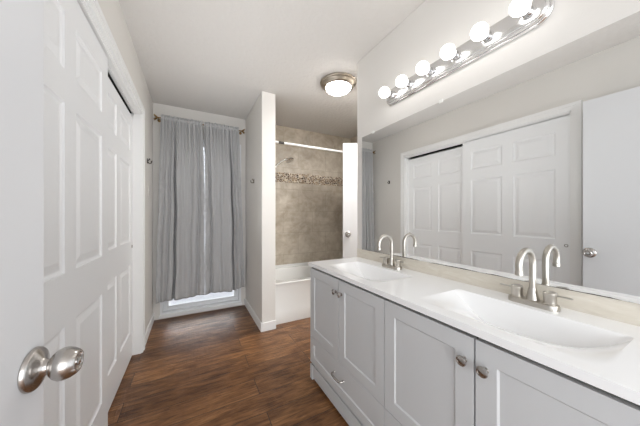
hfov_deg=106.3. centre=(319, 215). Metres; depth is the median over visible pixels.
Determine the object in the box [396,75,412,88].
bulb
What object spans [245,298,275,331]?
baseboard
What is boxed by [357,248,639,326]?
backsplash
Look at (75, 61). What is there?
door
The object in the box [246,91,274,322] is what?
wall partition
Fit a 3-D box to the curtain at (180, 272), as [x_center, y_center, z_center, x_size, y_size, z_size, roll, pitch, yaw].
[-1.594,-0.081,2.760,0.484,2.083,0.101,0,0,-28]
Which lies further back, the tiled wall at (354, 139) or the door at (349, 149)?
the tiled wall at (354, 139)
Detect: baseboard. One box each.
[145,313,153,344]
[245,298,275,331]
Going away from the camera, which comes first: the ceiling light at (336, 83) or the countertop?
the countertop
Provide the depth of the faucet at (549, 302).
0.90 m
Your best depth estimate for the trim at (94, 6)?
2.05 m
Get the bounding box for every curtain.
[156,114,204,303]
[204,122,244,294]
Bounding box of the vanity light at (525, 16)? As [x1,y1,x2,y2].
[379,0,554,105]
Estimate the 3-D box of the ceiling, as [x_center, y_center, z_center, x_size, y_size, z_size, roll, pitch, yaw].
[0.390,-1.314,0.647,3.600,0.100,5.970,0,0,-28]
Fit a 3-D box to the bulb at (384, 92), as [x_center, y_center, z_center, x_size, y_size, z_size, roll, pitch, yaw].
[0.433,-0.804,1.576,0.100,0.068,0.068,0,0,-28]
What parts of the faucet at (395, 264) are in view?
spout, handle, plate, handle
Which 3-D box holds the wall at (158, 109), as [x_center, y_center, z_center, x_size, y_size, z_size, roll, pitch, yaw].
[-0.711,-0.044,3.376,2.935,2.440,0.120,0,0,-28]
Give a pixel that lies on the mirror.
(541, 155)
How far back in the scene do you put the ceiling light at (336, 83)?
2.20 m
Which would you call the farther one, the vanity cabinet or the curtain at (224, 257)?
the curtain at (224, 257)
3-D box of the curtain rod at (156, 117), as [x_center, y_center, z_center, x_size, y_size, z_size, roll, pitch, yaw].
[-1.405,-1.077,2.877,0.968,0.059,0.101,0,0,-28]
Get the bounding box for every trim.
[80,0,139,114]
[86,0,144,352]
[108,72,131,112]
[275,172,342,185]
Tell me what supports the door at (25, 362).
in the wall at (111, 9)
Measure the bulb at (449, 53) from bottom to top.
0.068 m
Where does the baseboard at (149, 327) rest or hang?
attached to the wall at (111, 9)
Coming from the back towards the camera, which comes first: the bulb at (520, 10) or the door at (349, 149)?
the door at (349, 149)
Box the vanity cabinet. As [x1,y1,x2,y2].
[310,267,639,425]
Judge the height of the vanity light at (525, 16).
0.114 m
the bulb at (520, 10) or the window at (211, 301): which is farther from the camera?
the window at (211, 301)
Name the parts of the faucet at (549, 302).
handle, spout, plate, handle, lever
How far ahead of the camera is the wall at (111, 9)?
2.25 m
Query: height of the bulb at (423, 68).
0.068 m
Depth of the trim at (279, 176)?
3.58 m
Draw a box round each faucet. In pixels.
[377,234,404,269]
[500,248,572,311]
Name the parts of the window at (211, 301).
sill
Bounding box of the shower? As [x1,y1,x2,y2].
[275,157,293,168]
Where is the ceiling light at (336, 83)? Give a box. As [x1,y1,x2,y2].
[320,72,356,95]
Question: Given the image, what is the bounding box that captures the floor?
[108,305,348,425]
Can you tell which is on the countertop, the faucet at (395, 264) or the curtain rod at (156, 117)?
the faucet at (395, 264)
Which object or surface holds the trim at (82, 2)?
attached to the wall at (111, 9)
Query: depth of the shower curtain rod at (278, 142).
2.79 m
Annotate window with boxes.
[159,140,241,318]
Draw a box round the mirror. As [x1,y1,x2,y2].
[362,11,639,303]
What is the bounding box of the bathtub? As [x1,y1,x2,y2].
[275,262,310,324]
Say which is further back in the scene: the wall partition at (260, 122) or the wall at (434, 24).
the wall partition at (260, 122)
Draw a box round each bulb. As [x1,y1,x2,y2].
[379,87,394,98]
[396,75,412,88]
[416,61,434,76]
[440,44,460,61]
[470,22,493,43]
[509,0,535,20]
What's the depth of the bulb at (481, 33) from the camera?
1.05 m
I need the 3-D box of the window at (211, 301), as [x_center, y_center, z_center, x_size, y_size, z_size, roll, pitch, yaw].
[-1.440,0.118,2.961,0.907,2.085,0.120,0,0,-28]
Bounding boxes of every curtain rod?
[154,114,244,134]
[275,141,342,152]
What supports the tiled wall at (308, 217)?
attached to the wall at (158, 109)
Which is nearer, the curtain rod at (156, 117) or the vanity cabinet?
the vanity cabinet
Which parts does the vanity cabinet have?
door, rail, bar pull, drawer, door, drawer, door, knob, knob, door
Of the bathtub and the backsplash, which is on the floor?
the bathtub
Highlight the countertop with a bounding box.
[309,257,639,404]
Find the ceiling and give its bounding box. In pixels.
[119,0,424,138]
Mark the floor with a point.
(214, 367)
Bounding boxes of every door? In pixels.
[0,0,83,425]
[44,0,107,425]
[108,77,132,410]
[343,143,356,257]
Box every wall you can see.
[98,0,152,331]
[153,103,245,319]
[275,125,349,264]
[350,136,356,142]
[357,0,639,248]
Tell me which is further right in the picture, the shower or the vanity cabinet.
the vanity cabinet

